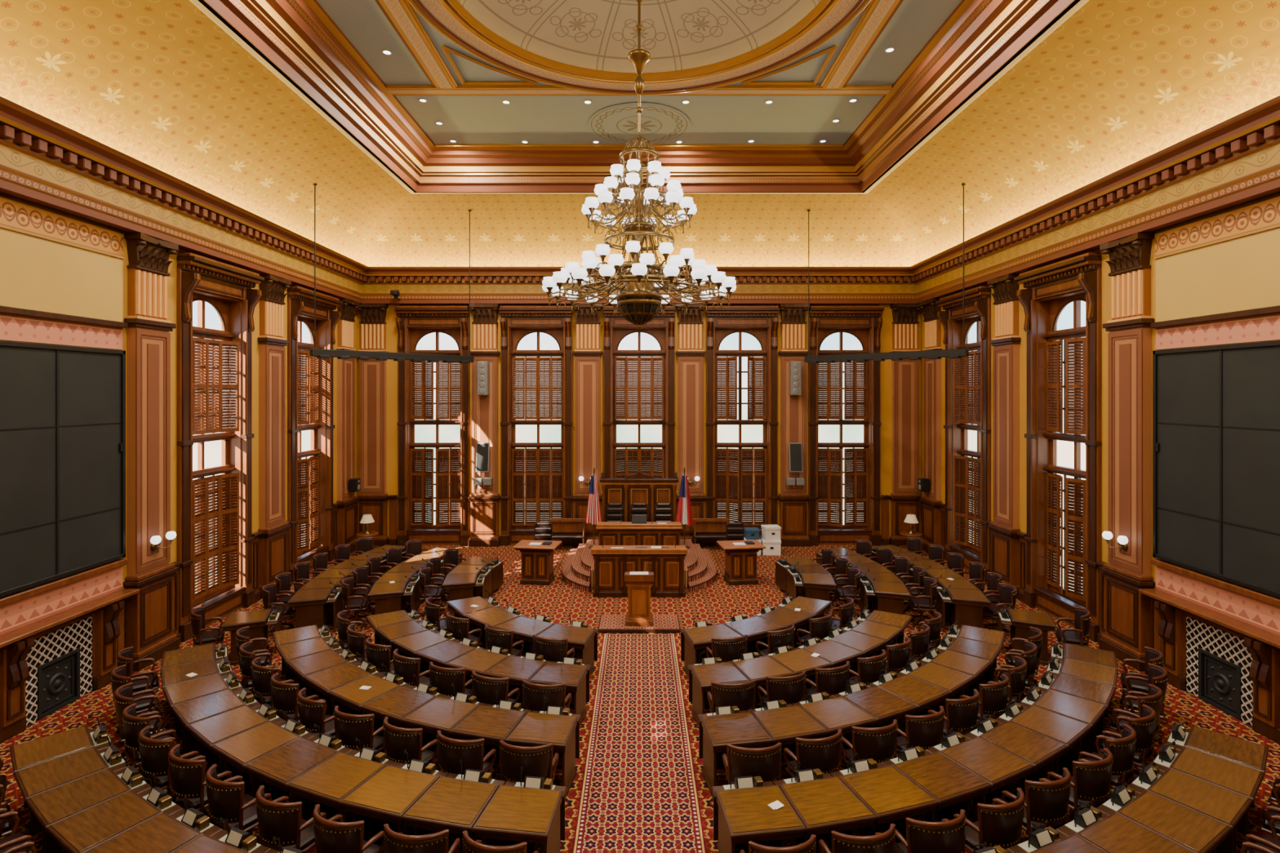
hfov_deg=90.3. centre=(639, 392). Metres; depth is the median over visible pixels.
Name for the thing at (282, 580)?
swivel armchair
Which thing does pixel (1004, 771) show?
desk
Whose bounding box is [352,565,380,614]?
swivel armchair
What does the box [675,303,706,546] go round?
pilaster
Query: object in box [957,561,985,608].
swivel armchair
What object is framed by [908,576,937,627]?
swivel armchair
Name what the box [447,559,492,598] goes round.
desk
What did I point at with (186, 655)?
desk
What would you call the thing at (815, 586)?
desk
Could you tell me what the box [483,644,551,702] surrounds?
desk
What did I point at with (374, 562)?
swivel armchair
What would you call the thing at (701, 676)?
desk
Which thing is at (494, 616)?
desk
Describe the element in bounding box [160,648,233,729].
desk
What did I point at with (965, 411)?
window
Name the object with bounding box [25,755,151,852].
desk
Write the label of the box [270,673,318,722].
swivel armchair
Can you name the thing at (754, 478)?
window
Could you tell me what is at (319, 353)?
light bar
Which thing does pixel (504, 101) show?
recessed light
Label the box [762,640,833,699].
desk
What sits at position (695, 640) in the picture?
desk
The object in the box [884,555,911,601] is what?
swivel armchair
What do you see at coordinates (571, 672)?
desk
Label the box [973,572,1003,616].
swivel armchair
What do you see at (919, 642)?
swivel armchair
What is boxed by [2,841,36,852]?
swivel armchair
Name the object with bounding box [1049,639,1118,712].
desk
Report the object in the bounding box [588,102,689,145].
ceiling medallion
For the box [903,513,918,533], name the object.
table lamp
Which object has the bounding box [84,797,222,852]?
desk
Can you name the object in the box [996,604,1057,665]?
desk
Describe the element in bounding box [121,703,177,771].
swivel armchair
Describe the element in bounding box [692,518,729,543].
wooden bench
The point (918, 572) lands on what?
swivel armchair
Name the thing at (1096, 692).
desk
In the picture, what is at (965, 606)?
desk
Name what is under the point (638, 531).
desk
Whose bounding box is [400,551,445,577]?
desk
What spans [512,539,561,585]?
desk
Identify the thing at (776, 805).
paper sheets
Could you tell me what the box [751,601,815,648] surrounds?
desk
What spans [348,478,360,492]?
speaker
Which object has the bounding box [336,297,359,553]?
pilaster
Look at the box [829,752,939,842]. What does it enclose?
desk
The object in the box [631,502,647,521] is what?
armchair
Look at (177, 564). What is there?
wainscot
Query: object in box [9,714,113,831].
desk
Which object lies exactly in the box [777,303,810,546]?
pilaster
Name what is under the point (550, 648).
swivel armchair
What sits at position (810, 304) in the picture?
trim
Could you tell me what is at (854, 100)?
recessed light
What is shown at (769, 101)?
recessed light
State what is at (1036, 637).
swivel armchair
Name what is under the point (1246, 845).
swivel armchair
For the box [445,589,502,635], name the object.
desk
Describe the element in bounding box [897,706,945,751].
swivel armchair
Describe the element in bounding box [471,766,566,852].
desk
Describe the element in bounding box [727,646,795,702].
desk
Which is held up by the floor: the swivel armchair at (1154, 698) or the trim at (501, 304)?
the swivel armchair at (1154, 698)
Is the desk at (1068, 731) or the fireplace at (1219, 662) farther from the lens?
the fireplace at (1219, 662)
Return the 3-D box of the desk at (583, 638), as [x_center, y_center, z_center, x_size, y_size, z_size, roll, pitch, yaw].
[-1.239,4.518,11.323,0.948,0.965,0.880,0,0,18]
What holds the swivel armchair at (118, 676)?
on the floor
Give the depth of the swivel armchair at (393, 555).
16.43 m
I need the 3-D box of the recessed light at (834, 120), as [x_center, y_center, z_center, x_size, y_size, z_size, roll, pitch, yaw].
[4.791,-6.611,15.506,0.180,0.012,0.180,0,0,0]
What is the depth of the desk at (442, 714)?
8.45 m
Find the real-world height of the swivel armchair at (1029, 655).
0.986 m
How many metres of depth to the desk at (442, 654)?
10.45 m
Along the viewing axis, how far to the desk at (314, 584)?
14.03 m
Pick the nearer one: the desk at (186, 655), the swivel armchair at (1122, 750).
the swivel armchair at (1122, 750)
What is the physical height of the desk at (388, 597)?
0.965 m
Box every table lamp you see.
[360,513,374,533]
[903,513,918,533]
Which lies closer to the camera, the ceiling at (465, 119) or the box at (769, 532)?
the ceiling at (465, 119)
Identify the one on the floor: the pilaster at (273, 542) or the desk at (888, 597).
the desk at (888, 597)
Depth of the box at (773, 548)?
19.48 m
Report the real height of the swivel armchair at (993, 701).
0.986 m
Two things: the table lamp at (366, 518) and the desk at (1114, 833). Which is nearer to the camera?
the desk at (1114, 833)
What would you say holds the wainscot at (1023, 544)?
attached to the wall at (1105, 268)
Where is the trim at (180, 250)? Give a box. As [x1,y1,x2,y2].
[173,248,257,273]
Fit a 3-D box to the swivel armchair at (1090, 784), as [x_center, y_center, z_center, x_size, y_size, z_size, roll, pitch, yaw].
[5.000,4.507,7.177,0.662,0.986,0.531,0,0,-26]
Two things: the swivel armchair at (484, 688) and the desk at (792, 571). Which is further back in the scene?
the desk at (792, 571)
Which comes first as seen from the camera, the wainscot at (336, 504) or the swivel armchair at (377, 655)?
the swivel armchair at (377, 655)
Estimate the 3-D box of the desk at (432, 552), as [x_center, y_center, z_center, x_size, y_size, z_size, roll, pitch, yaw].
[-5.269,4.518,16.912,0.880,0.965,0.830,0,0,18]
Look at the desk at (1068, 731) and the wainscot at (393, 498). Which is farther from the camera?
the wainscot at (393, 498)
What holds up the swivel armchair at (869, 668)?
on the floor
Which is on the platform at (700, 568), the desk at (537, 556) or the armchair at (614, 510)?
the armchair at (614, 510)
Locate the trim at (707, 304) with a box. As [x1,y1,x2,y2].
[706,304,777,306]
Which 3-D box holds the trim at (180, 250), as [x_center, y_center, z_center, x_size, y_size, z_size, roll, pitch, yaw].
[-9.234,-2.842,13.900,0.030,0.065,2.900,0,0,0]
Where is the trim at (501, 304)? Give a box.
[501,304,571,306]
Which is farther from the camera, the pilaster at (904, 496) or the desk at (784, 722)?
the pilaster at (904, 496)
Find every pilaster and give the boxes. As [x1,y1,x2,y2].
[123,231,179,671]
[257,273,291,599]
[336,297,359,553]
[356,303,389,546]
[467,303,500,546]
[572,303,602,546]
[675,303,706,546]
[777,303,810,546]
[888,303,921,546]
[919,297,942,553]
[986,273,1021,599]
[1098,231,1155,671]
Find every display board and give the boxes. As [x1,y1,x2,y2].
[0,340,125,597]
[1152,340,1279,597]
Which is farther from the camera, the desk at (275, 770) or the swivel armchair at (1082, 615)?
the swivel armchair at (1082, 615)
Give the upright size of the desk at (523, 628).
0.965 m
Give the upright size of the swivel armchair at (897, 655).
0.986 m
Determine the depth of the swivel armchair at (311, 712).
8.33 m
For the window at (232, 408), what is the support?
in the wall at (172, 268)
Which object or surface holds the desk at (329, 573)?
on the floor
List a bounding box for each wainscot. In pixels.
[171,561,182,643]
[251,532,262,602]
[285,520,291,572]
[333,502,339,547]
[388,494,397,545]
[880,494,889,545]
[938,502,945,547]
[986,520,992,572]
[1016,532,1026,602]
[1096,561,1106,643]
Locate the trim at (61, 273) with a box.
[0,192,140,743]
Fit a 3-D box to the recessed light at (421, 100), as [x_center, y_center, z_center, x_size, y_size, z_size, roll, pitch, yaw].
[-4.900,-6.611,14.424,0.180,0.012,0.180,0,0,0]
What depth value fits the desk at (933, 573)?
14.85 m
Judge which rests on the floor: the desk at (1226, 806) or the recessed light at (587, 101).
the desk at (1226, 806)
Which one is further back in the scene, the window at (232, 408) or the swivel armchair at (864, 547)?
the swivel armchair at (864, 547)
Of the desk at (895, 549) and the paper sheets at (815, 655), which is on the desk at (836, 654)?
the paper sheets at (815, 655)
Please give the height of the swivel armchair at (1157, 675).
0.986 m
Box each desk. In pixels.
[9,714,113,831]
[13,734,128,852]
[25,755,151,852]
[45,776,182,852]
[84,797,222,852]
[160,635,228,712]
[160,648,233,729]
[162,663,242,755]
[170,679,261,758]
[173,817,271,852]
[186,693,284,780]
[209,709,315,798]
[221,601,281,665]
[243,724,352,826]
[266,836,304,852]
[272,617,332,680]
[275,628,342,684]
[285,640,359,700]
[286,737,397,822]
[287,582,342,629]
[298,572,351,622]
[302,652,382,715]
[312,563,363,599]
[327,663,411,715]
[328,555,377,581]
[338,749,448,844]
[346,547,394,575]
[360,674,446,752]
[365,601,422,644]
[367,541,405,562]
[367,575,415,614]
[374,566,422,612]
[374,611,438,660]
[385,558,431,593]
[391,621,458,675]
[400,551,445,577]
[400,684,486,751]
[401,759,506,846]
[413,629,484,678]
[417,544,462,569]
[442,568,485,617]
[444,638,515,688]
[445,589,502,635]
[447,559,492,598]
[449,691,532,781]
[458,551,503,591]
[462,599,527,648]
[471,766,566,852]
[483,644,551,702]
[492,607,559,654]
[505,697,580,799]
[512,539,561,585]
[528,648,591,726]
[537,613,598,676]
[591,537,687,597]
[595,512,682,545]
[680,614,742,676]
[687,650,750,725]
[697,697,773,799]
[711,768,806,852]
[716,539,765,585]
[719,608,786,653]
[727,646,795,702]
[746,693,828,760]
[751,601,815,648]
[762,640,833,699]
[772,761,876,846]
[774,554,819,591]
[775,591,832,635]
[786,561,831,598]
[791,686,877,754]
[792,570,836,616]
[794,632,864,678]
[815,546,861,567]
[820,623,887,673]
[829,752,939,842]
[831,677,918,753]
[832,552,877,577]
[842,614,903,660]
[845,560,893,589]
[856,568,904,610]
[857,605,912,644]
[862,578,911,614]
[866,666,951,715]
[871,542,911,565]
[880,742,991,826]
[884,549,931,573]
[897,655,975,716]
[900,557,949,586]
[915,565,965,598]
[920,644,992,697]
[925,728,1035,821]
[928,574,979,622]
[936,585,991,629]
[936,632,1002,684]
[946,620,1005,681]
[964,714,1068,799]
[973,841,1011,852]
[995,698,1092,781]
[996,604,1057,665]
[1007,823,1105,852]
[1018,683,1107,761]
[1035,667,1115,753]
[1045,653,1118,730]
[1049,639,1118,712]
[1055,804,1194,852]
[1096,782,1232,852]
[1127,761,1253,852]
[1151,741,1264,852]
[1165,720,1268,831]
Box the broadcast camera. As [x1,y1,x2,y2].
[390,289,400,300]
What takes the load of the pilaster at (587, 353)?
attached to the wall at (392, 335)
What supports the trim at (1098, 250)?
attached to the wall at (1105, 268)
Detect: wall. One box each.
[0,234,357,597]
[357,304,920,537]
[920,234,1279,598]
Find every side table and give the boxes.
[355,530,378,537]
[899,530,923,537]
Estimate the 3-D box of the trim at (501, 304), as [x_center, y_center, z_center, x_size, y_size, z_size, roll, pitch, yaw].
[-3.360,-2.842,20.884,2.300,0.065,0.030,0,0,0]
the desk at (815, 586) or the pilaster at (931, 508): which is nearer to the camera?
the desk at (815, 586)
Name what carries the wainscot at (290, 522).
attached to the wall at (172, 268)
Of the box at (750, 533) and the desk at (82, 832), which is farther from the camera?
the box at (750, 533)
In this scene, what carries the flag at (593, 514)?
on the platform at (700, 568)
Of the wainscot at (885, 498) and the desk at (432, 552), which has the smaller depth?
the desk at (432, 552)
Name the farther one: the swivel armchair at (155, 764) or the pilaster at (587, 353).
the pilaster at (587, 353)
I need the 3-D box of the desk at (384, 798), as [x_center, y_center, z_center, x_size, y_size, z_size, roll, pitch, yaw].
[-2.619,4.518,6.914,0.762,0.965,0.880,0,0,18]
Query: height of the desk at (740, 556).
1.030 m
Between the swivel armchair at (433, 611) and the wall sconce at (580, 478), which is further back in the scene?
the wall sconce at (580, 478)
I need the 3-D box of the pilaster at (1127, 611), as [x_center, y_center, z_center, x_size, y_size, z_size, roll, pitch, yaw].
[9.074,1.062,11.900,0.350,7.875,1.000,0,0,0]
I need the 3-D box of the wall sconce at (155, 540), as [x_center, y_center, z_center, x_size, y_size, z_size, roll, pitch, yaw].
[-8.934,2.804,11.900,0.253,0.308,0.550,0,0,0]
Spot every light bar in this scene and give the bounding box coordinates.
[309,183,474,363]
[804,183,968,363]
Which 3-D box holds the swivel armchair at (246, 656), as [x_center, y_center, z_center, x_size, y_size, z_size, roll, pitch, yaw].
[-6.071,4.507,10.149,0.531,0.986,0.662,0,0,-35]
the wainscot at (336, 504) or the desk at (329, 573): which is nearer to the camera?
the desk at (329, 573)
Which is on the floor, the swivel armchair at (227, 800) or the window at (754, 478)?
the swivel armchair at (227, 800)
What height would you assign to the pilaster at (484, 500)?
7.875 m
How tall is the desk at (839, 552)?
0.965 m
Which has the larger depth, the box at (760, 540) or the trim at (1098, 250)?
the box at (760, 540)
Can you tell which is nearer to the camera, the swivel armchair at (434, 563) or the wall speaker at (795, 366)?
the swivel armchair at (434, 563)
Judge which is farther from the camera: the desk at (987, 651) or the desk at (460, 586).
the desk at (460, 586)
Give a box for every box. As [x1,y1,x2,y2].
[743,527,759,539]
[744,537,761,555]
[760,524,781,541]
[760,537,781,555]
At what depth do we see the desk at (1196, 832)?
6.33 m
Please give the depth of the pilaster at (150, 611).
11.77 m
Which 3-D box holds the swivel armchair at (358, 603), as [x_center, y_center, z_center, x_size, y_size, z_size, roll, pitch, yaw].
[-6.107,4.507,13.669,0.531,0.986,0.662,0,0,-16]
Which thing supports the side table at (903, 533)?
on the floor
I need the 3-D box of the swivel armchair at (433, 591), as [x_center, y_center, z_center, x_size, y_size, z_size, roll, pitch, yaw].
[-4.710,4.507,14.415,0.531,0.986,0.662,0,0,-8]
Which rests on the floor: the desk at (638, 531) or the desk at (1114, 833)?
the desk at (1114, 833)
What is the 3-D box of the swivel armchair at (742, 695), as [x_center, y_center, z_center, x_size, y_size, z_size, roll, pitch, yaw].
[1.312,4.507,9.001,0.662,0.986,0.531,0,0,-6]
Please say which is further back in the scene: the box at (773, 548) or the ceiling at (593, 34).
the box at (773, 548)
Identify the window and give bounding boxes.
[177,252,264,642]
[287,285,342,582]
[394,306,470,545]
[498,306,572,545]
[602,306,675,478]
[705,306,780,545]
[808,306,884,545]
[935,285,991,582]
[1013,252,1102,642]
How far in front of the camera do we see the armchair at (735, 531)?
18.19 m
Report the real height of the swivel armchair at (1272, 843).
0.986 m
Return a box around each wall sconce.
[150,531,176,551]
[578,476,591,485]
[687,476,699,485]
[1102,531,1128,551]
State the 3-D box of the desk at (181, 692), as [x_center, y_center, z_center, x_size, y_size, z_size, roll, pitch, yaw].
[-6.299,4.518,9.213,0.880,0.965,0.762,0,0,-44]
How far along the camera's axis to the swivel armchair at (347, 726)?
7.95 m
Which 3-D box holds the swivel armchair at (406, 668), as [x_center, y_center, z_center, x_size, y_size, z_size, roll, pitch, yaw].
[-3.537,4.507,9.915,0.662,0.986,0.531,0,0,37]
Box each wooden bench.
[548,518,586,543]
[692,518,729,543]
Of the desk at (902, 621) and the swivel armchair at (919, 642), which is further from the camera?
the desk at (902, 621)
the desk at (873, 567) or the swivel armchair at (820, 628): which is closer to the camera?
the swivel armchair at (820, 628)
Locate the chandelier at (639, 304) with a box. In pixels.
[542,0,736,329]
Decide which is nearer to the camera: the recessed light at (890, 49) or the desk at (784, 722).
the desk at (784, 722)
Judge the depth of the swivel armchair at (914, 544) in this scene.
17.60 m
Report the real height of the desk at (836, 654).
0.965 m
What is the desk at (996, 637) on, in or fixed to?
on the floor
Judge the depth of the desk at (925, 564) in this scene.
15.62 m
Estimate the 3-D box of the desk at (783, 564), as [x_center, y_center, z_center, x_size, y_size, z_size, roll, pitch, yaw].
[3.957,4.518,16.017,0.880,0.965,0.830,0,0,-12]
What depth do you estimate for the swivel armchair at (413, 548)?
17.29 m
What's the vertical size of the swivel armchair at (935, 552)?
0.986 m
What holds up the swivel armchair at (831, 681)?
on the floor
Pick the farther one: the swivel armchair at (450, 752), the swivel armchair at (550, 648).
the swivel armchair at (550, 648)
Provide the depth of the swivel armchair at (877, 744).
7.64 m
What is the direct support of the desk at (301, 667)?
on the floor
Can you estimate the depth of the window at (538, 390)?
21.08 m
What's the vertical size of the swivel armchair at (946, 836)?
0.986 m
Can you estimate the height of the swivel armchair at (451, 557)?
0.986 m
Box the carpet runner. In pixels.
[572,633,706,852]
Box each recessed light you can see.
[382,49,391,54]
[418,97,426,102]
[435,121,443,124]
[502,99,510,103]
[583,99,591,103]
[681,99,689,103]
[764,99,773,103]
[831,119,839,122]
[848,97,857,102]
[884,47,894,52]
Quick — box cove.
[0,0,1279,266]
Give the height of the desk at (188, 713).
0.965 m
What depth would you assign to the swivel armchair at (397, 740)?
7.63 m
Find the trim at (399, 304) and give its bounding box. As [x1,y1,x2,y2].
[399,304,468,306]
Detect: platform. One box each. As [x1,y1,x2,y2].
[561,538,716,592]
[598,614,679,632]
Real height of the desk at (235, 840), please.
0.965 m
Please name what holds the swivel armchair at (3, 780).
on the floor
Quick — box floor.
[0,545,1279,852]
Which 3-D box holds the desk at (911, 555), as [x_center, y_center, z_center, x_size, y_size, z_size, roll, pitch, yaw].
[6.922,4.518,16.483,0.880,0.965,0.822,0,0,-11]
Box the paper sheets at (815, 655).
[810,653,819,657]
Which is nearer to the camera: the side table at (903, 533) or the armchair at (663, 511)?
the armchair at (663, 511)
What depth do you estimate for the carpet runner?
8.67 m
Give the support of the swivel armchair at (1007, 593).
on the floor
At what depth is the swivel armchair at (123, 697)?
8.56 m
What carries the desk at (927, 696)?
on the floor
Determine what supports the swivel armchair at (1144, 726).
on the floor
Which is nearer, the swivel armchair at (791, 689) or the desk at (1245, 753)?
the desk at (1245, 753)
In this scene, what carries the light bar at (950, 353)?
hanging from the cove
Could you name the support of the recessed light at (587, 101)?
in the ceiling at (465, 119)
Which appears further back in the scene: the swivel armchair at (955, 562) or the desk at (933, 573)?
the swivel armchair at (955, 562)
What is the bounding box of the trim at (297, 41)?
[189,0,1088,193]
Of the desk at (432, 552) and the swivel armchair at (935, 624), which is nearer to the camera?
the swivel armchair at (935, 624)
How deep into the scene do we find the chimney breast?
10.06 m
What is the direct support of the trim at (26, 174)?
attached to the wall at (392, 335)
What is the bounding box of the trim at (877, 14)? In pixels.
[374,0,903,146]
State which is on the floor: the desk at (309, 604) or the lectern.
the desk at (309, 604)
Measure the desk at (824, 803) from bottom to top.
0.965 m
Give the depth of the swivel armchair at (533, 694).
8.77 m
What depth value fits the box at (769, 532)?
19.52 m
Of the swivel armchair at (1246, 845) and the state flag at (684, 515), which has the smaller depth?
the swivel armchair at (1246, 845)
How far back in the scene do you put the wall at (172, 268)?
12.73 m
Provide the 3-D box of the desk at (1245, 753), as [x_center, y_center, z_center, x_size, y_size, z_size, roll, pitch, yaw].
[6.981,4.518,7.709,0.746,0.965,0.880,0,0,-43]
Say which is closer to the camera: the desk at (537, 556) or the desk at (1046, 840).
the desk at (1046, 840)
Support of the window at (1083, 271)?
in the wall at (1105, 268)
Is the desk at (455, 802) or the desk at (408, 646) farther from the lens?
the desk at (408, 646)
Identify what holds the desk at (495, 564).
on the floor
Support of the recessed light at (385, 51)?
in the ceiling at (465, 119)
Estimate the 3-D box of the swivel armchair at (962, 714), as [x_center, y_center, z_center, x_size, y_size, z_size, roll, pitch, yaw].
[4.280,4.507,8.599,0.662,0.986,0.531,0,0,-28]
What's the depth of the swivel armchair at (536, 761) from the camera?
7.24 m
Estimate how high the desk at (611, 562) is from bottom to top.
1.425 m
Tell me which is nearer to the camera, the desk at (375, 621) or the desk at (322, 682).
the desk at (322, 682)
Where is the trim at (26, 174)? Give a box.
[0,95,1279,304]
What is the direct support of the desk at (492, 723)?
on the floor
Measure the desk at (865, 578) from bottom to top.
0.965 m
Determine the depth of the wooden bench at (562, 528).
20.38 m
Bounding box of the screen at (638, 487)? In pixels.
[600,471,678,521]
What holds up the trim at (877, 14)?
attached to the ceiling at (593, 34)
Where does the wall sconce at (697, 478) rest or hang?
attached to the pilaster at (691, 353)
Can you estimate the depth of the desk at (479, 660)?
10.10 m
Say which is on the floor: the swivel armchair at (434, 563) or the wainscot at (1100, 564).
the swivel armchair at (434, 563)
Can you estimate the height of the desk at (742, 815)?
0.965 m
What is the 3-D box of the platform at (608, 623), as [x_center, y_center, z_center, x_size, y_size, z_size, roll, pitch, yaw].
[0.000,4.949,13.635,1.700,0.076,0.870,0,0,0]
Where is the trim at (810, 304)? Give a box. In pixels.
[809,304,879,306]
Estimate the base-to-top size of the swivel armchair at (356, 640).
0.986 m
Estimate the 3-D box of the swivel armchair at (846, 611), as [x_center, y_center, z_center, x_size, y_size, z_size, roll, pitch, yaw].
[3.893,4.507,12.358,0.531,0.986,0.662,0,0,31]
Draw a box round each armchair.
[0,756,8,803]
[0,784,13,837]
[0,810,31,852]
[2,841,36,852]
[110,664,158,744]
[114,682,164,762]
[115,646,159,711]
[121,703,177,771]
[137,725,198,795]
[168,744,232,816]
[190,606,225,656]
[204,764,272,835]
[235,626,271,688]
[238,640,276,689]
[250,656,293,706]
[255,785,326,852]
[261,583,293,633]
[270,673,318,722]
[275,572,303,618]
[293,561,321,608]
[297,687,334,737]
[312,552,338,577]
[312,804,383,852]
[333,544,359,565]
[333,706,384,751]
[336,610,367,649]
[341,577,368,627]
[346,623,380,662]
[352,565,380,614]
[355,537,379,554]
[364,637,405,675]
[366,556,391,601]
[382,716,437,764]
[382,823,460,852]
[385,546,410,572]
[392,648,430,687]
[404,539,429,559]
[418,567,444,616]
[425,596,452,631]
[427,557,452,601]
[429,662,472,697]
[436,730,496,774]
[443,548,467,591]
[445,611,482,645]
[462,831,537,852]
[471,670,519,705]
[484,623,524,657]
[498,740,559,782]
[521,679,571,711]
[533,522,552,540]
[533,634,574,662]
[606,502,623,521]
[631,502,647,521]
[654,502,671,521]
[706,634,747,662]
[706,680,755,713]
[722,742,782,785]
[725,522,744,540]
[739,834,816,852]
[755,624,795,656]
[757,671,806,707]
[782,728,842,777]
[795,611,832,646]
[805,661,849,698]
[811,548,835,591]
[818,823,896,852]
[825,557,850,604]
[831,596,854,631]
[834,567,861,616]
[841,719,897,765]
[848,539,872,559]
[848,649,886,685]
[867,546,894,573]
[871,636,911,673]
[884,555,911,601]
[894,623,930,662]
[894,808,966,852]
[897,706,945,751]
[898,537,923,554]
[900,565,925,613]
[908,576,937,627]
[908,611,942,649]
[919,544,945,565]
[927,688,980,737]
[937,552,964,577]
[953,787,1025,852]
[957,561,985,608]
[960,674,1009,722]
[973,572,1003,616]
[983,582,1017,632]
[987,655,1027,705]
[998,640,1037,697]
[1000,767,1071,842]
[1005,626,1043,686]
[1046,747,1113,822]
[1054,606,1091,658]
[1077,723,1137,789]
[1099,704,1156,782]
[1109,684,1162,765]
[1120,646,1164,710]
[1121,662,1168,744]
[1240,841,1275,852]
[1244,814,1279,852]
[1260,783,1279,837]
[1269,776,1279,802]
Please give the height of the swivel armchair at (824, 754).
0.986 m
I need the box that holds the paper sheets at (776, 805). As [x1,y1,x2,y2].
[767,800,784,809]
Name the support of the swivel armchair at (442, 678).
on the floor
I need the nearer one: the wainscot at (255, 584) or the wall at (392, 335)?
the wainscot at (255, 584)
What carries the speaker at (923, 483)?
attached to the pilaster at (931, 508)
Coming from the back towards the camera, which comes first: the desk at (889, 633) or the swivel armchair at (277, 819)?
the desk at (889, 633)
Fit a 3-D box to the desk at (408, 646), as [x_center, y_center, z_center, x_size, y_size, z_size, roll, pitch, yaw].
[-3.671,4.518,10.972,0.756,0.965,0.880,0,0,41]
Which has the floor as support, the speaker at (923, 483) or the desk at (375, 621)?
the desk at (375, 621)
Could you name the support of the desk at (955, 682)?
on the floor
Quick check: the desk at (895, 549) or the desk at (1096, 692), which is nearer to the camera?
the desk at (1096, 692)
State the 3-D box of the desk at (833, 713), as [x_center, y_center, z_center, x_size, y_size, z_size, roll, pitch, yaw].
[2.584,4.518,8.544,0.764,0.965,0.880,0,0,-21]
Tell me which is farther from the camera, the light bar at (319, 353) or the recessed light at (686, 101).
the light bar at (319, 353)
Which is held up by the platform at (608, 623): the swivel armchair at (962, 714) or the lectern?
the lectern
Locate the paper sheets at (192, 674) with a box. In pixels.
[185,672,197,676]
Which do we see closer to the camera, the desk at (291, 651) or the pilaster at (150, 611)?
the desk at (291, 651)
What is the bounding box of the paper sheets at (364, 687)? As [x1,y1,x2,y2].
[359,685,371,689]
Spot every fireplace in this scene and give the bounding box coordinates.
[25,616,92,726]
[1186,616,1253,726]
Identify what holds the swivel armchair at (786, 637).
on the floor
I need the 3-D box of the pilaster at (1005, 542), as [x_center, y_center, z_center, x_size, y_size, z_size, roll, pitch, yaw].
[9.074,1.062,15.900,0.350,7.875,1.000,0,0,0]
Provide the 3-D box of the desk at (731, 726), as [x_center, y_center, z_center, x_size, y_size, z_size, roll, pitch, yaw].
[1.189,4.518,8.160,0.764,0.965,0.880,0,0,-10]
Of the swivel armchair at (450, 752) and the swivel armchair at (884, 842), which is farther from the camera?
the swivel armchair at (450, 752)
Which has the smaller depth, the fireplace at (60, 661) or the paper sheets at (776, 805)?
the paper sheets at (776, 805)
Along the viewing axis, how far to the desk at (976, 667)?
10.07 m
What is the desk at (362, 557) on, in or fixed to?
on the floor
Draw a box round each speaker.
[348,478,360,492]
[476,360,488,395]
[789,360,801,395]
[918,478,929,492]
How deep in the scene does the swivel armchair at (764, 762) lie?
7.20 m
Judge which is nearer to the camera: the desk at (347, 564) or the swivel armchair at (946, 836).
the swivel armchair at (946, 836)
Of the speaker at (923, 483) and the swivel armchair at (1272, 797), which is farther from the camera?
the speaker at (923, 483)
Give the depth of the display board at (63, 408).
10.09 m
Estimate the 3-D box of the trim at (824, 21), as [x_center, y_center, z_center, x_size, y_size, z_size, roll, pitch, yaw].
[0.000,-6.551,10.050,7.840,0.130,7.840,0,0,0]
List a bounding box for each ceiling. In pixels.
[316,0,961,144]
[457,0,820,72]
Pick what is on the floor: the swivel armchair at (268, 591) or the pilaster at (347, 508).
the swivel armchair at (268, 591)
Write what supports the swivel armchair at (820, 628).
on the floor
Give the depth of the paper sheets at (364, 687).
9.13 m
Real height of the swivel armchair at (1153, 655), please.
0.986 m
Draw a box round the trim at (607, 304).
[604,304,673,306]
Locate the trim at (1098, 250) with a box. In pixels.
[1023,248,1105,272]
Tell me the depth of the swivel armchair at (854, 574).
14.25 m
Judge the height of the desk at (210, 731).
0.965 m
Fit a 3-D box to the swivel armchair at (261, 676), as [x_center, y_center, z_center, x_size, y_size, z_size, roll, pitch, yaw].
[-5.534,4.507,9.588,0.662,0.986,0.531,0,0,43]
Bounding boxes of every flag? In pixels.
[585,466,601,549]
[675,466,693,549]
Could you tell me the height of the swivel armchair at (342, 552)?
0.986 m
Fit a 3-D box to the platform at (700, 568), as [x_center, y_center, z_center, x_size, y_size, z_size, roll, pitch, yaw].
[0.001,4.774,17.819,4.273,0.450,3.862,0,0,0]
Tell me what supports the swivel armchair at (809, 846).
on the floor
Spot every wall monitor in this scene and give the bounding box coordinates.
[473,442,492,485]
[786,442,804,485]
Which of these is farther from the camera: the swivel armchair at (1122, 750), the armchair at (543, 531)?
the armchair at (543, 531)
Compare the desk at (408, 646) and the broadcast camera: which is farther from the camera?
the broadcast camera
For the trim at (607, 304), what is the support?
attached to the wall at (392, 335)
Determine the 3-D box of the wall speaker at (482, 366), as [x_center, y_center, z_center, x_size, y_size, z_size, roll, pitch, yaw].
[-5.040,-0.450,20.564,0.340,1.100,0.293,0,0,0]
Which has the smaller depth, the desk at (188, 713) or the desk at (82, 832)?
the desk at (82, 832)
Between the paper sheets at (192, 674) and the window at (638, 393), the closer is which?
the paper sheets at (192, 674)
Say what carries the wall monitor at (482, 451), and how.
attached to the pilaster at (484, 500)
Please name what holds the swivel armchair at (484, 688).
on the floor
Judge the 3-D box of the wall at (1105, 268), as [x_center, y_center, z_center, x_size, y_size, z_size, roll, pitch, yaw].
[9.475,0.400,10.050,0.450,9.400,21.700,0,0,0]
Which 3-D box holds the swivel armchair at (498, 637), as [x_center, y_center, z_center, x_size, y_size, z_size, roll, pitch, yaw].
[-2.369,4.507,11.025,0.662,0.986,0.531,0,0,31]
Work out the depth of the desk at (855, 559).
16.15 m
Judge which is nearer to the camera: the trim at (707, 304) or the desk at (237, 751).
the desk at (237, 751)
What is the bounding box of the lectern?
[624,561,653,626]
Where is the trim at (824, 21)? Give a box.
[407,0,871,95]
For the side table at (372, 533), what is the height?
0.670 m
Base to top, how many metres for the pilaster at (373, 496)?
7.875 m

